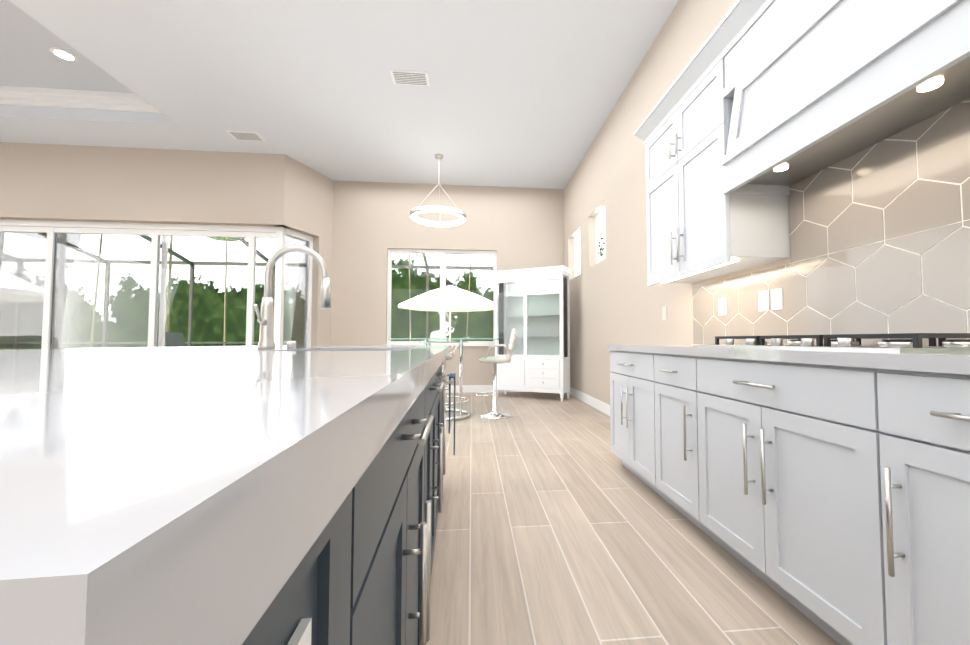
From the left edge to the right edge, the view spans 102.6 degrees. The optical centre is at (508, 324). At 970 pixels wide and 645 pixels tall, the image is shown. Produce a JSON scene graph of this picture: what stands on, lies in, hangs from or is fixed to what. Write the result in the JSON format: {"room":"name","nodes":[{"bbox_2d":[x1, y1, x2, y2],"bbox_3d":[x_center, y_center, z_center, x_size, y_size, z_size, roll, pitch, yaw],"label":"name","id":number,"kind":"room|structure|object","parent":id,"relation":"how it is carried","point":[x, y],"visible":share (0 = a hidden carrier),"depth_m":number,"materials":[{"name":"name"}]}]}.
{"room":"kitchen","nodes":[
{"label":"kitchen","id":0,"kind":"room"},
{"bbox_2d":[0,142,291,229],"bbox_3d":[-7.277,-0.737,5.706,7.620,3.830,0.260,0,-2,-5],"label":"wall","id":1,"kind":"structure","parent":0,"point":[50,182],"depth_m":5.81,"materials":[{"name":"beige paint"}]},
{"bbox_2d":[0,219,312,349],"bbox_3d":[-5.817,-0.171,6.067,4.959,2.729,0.742,0,-2,-5],"label":"sliding glass door","id":2,"kind":"structure","parent":1,"relation":"in","point":[39,259],"depth_m":5.84,"materials":[{"name":"white"}]},
{"bbox_2d":[292,160,335,344],"bbox_3d":[-3.446,-0.703,6.549,0.647,3.830,0.690,0,-2,-5],"label":"wall","id":3,"kind":"structure","parent":0,"point":[313,193],"depth_m":6.64,"materials":[{"name":"beige paint"}]},
{"bbox_2d":[0,0,678,188],"bbox_3d":[-4.512,-3.047,1.576,12.860,0.450,11.090,0,-2,-5],"label":"ceiling","id":4,"kind":"structure","parent":0,"point":[522,93],"depth_m":4.32,"materials":[{"name":"white paint"}]},
{"bbox_2d":[49,47,77,61],"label":"recessed light","id":5,"kind":"object","parent":4,"relation":"attached to","point":[59,52],"depth_m":4.37,"materials":[{"name":"white"}]},
{"bbox_2d":[0,86,160,112],"bbox_3d":[-7.002,-2.941,4.917,4.980,0.189,0.100,0,-2,-5],"label":"crown molding","id":6,"kind":"structure","parent":4,"relation":"attached to","point":[61,98],"depth_m":5.00,"materials":[{"name":"white wood"}]},
{"bbox_2d":[226,131,264,140],"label":"air vent","id":7,"kind":"object","parent":4,"relation":"attached to","point":[238,135],"depth_m":5.44,"materials":[{"name":"white metal"}]},
{"bbox_2d":[389,69,429,85],"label":"air vent","id":8,"kind":"object","parent":4,"relation":"attached to","point":[406,77],"depth_m":4.24,"materials":[{"name":"white metal"}]},
{"bbox_2d":[410,154,465,226],"bbox_3d":[-1.095,-2.134,6.043,0.860,1.009,0.860,0,-2,-5],"label":"pendant light","id":9,"kind":"object","parent":4,"relation":"hanging from","point":[419,209],"visible":1,"depth_m":5.92,"materials":[{"name":"silver metal"}]},
{"bbox_2d":[332,181,563,385],"bbox_3d":[-1.255,-0.675,7.235,4.580,3.830,0.260,0,-2,-5],"label":"wall","id":10,"kind":"structure","parent":0,"point":[356,230],"depth_m":7.10,"materials":[{"name":"beige paint"}]},
{"bbox_2d":[387,249,496,345],"bbox_3d":[-1.223,-0.498,7.157,2.060,1.780,0.173,0,-2,-5],"label":"window","id":11,"kind":"structure","parent":10,"relation":"in","point":[443,292],"depth_m":7.17,"materials":[{"name":"white"}]},
{"bbox_2d":[445,385,526,392],"bbox_3d":[-1.033,1.169,7.041,4.179,0.130,0.017,0,-2,-5],"label":"baseboard","id":12,"kind":"structure","parent":10,"relation":"attached to","point":[466,388],"depth_m":7.07,"materials":[{"name":"white wood"}]},
{"bbox_2d":[495,281,504,356],"bbox_3d":[0.033,-0.104,6.487,0.522,1.209,0.352,0,-2,-5],"label":"door","id":13,"kind":"structure","parent":0,"point":[499,285],"depth_m":6.63,"materials":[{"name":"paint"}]},
{"bbox_2d":[505,277,569,356],"bbox_3d":[0.455,-0.108,6.651,1.050,1.330,0.669,0,-2,-5],"label":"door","id":14,"kind":"structure","parent":0,"point":[514,286],"depth_m":6.77,"materials":[{"name":"white paint"}]},
{"bbox_2d":[525,277,564,356],"bbox_3d":[0.551,-0.115,6.229,0.593,1.209,0.374,0,-2,-5],"label":"door","id":15,"kind":"structure","parent":0,"point":[532,307],"depth_m":6.52,"materials":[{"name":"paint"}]},
{"bbox_2d":[426,392,839,644],"bbox_3d":[-4.512,1.034,1.409,12.860,0.060,11.090,0,-2,-5],"label":"floor","id":16,"kind":"structure","parent":0,"point":[558,523],"depth_m":1.72,"materials":[{"name":"brown wood"}]},
{"bbox_2d":[268,373,455,644],"bbox_3d":[-0.892,0.560,1.233,1.390,0.874,2.644,0,-2,-5],"label":"kitchen island","id":17,"kind":"object","parent":16,"relation":"on","point":[372,587],"depth_m":0.54,"materials":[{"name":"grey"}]},
{"bbox_2d":[0,345,450,644],"bbox_3d":[-0.966,0.103,1.259,1.576,0.040,2.682,0,-2,-5],"label":"island countertop","id":18,"kind":"structure","parent":17,"relation":"on","point":[149,495],"depth_m":0.12,"materials":[{"name":"white stone"}]},
{"bbox_2d":[252,245,331,348],"bbox_3d":[-0.831,-0.111,1.477,0.269,0.406,0.143,0,-2,-5],"label":"faucet","id":19,"kind":"object","parent":18,"relation":"on","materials":[{"name":"silver metal"}]},
{"bbox_2d":[422,330,456,408],"bbox_3d":[-1.007,0.625,5.603,0.513,1.099,0.540,0,-2,-5],"label":"bar stool","id":20,"kind":"object","parent":16,"relation":"on","point":[438,334],"visible":0.15,"depth_m":5.80,"materials":[{"name":"silver metal"}]},
{"bbox_2d":[387,338,498,420],"bbox_3d":[-0.813,0.660,4.870,1.377,0.970,1.377,0,-2,-5],"label":"pub table","id":21,"kind":"object","parent":16,"relation":"on","point":[460,410],"visible":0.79,"depth_m":4.66,"materials":[{"name":"clear glass"}]},
{"bbox_2d":[474,329,516,418],"bbox_3d":[-0.174,0.597,4.903,0.540,1.099,0.500,0,-2,-5],"label":"bar stool","id":22,"kind":"object","parent":16,"relation":"on","point":[494,413],"visible":1,"depth_m":4.81,"materials":[{"name":"white leather"}]},
{"bbox_2d":[497,357,569,392],"bbox_3d":[0.387,0.785,6.475,1.212,0.470,0.934,0,-2,-5],"label":"base cabinet","id":23,"kind":"object","parent":16,"relation":"on","point":[521,372],"depth_m":6.26,"materials":[{"name":"white paint"}]},
{"bbox_2d":[606,341,725,486],"bbox_3d":[1.137,0.598,2.652,0.695,0.914,0.750,0,-2,-5],"label":"base cabinet","id":24,"kind":"object","parent":16,"relation":"on","point":[629,415],"depth_m":2.59,"materials":[{"name":"white wood"}]},
{"bbox_2d":[646,345,689,519],"bbox_3d":[1.193,0.574,2.065,0.695,0.914,0.430,0,-2,-5],"label":"base cabinet","id":25,"kind":"object","parent":16,"relation":"on","point":[667,375],"depth_m":2.09,"materials":[{"name":"white wood"}]},
{"bbox_2d":[686,345,869,644],"bbox_3d":[1.253,0.549,1.443,0.695,0.914,0.820,0,-2,-5],"label":"base cabinet","id":26,"kind":"object","parent":16,"relation":"on","point":[824,485],"depth_m":1.31,"materials":[{"name":"white wood"}]},
{"bbox_2d":[886,345,969,348],"bbox_3d":[1.245,0.087,1.486,0.550,0.012,0.910,0,-2,-5],"label":"cooktop","id":27,"kind":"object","parent":26,"relation":"on","point":[887,346],"depth_m":1.13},
{"bbox_2d":[858,345,969,644],"bbox_3d":[1.312,0.523,0.822,0.695,0.914,0.430,0,-2,-5],"label":"base cabinet","id":28,"kind":"object","parent":16,"relation":"on","point":[914,404],"depth_m":0.93,"materials":[{"name":"white wood"}]},
{"bbox_2d":[564,0,789,404],"bbox_3d":[1.706,-0.879,2.218,0.340,3.830,10.820,0,-2,-5],"label":"wall","id":29,"kind":"structure","parent":0,"point":[612,302],"depth_m":4.47,"materials":[{"name":"beige paint"}]},
{"bbox_2d":[570,387,609,415],"bbox_3d":[1.238,1.092,5.159,0.015,0.130,4.140,0,-2,-5],"label":"baseboard","id":30,"kind":"structure","parent":29,"relation":"attached to","point":[601,406],"depth_m":5.59,"materials":[{"name":"white wood"}]},
{"bbox_2d":[597,237,604,261],"bbox_3d":[1.293,-1.046,5.423,0.084,0.385,0.190,0,-2,-5],"label":"potted plant","id":31,"kind":"object","parent":29,"relation":"in","point":[600,253],"visible":0.96,"depth_m":5.42,"materials":[{"name":"white"}]},
{"bbox_2d":[634,0,969,285],"bbox_3d":[1.378,-0.992,1.602,0.428,1.265,3.132,0,-2,-5],"label":"upper cabinet","id":32,"kind":"object","parent":29,"relation":"attached to","point":[758,109],"visible":1,"depth_m":1.85,"materials":[{"name":"white painted wood"},{"name":"brushed nickel"}]},
{"bbox_2d":[662,98,969,345],"bbox_3d":[1.563,-0.381,1.796,0.019,0.970,3.528,0,-2,-5],"label":"tile backsplash","id":33,"kind":"structure","parent":29,"relation":"attached to","point":[879,232],"depth_m":1.68,"materials":[{"name":"beige tile"}]},
{"label":"outside","id":34,"kind":"structure","parent":0,"visible":0},
{"bbox_3d":[-9.057,2.935,47.100,110.000,0.100,82.720,0,-2,-5],"label":"ground","id":35,"kind":"structure","parent":34,"visible":0},
{"bbox_2d":[165,332,185,346],"bbox_3d":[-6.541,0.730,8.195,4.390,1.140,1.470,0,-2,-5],"label":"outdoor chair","id":36,"kind":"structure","parent":35,"relation":"on","point":[169,336],"depth_m":8.40,"materials":[{"name":"grey"}]},
{"bbox_2d":[65,235,492,347],"bbox_3d":[-5.840,-0.998,9.132,21.230,4.670,6.060,0,-2,-5],"label":"cage","id":37,"kind":"object","parent":35,"relation":"on","point":[426,266],"depth_m":11.71,"materials":[{"name":"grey metal"}]},
{"bbox_2d":[90,234,471,347],"bbox_3d":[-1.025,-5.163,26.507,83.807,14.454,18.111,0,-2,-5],"label":"posts","id":38,"kind":"object","parent":35,"relation":"on","point":[231,239],"depth_m":27.14,"materials":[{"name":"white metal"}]},
{"bbox_2d":[398,285,492,340],"bbox_3d":[-1.686,0.147,11.081,2.900,2.540,2.900,0,-2,-5],"label":"umbrella","id":39,"kind":"object","parent":35,"relation":"on","point":[460,295],"depth_m":10.49,"materials":[{"name":"white fabric"}]},
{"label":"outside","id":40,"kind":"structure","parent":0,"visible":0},
{"bbox_2d":[65,234,492,348],"bbox_3d":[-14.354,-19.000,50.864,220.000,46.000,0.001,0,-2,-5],"label":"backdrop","id":41,"kind":"structure","parent":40,"point":[236,311],"depth_m":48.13,"materials":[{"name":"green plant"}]}
]}

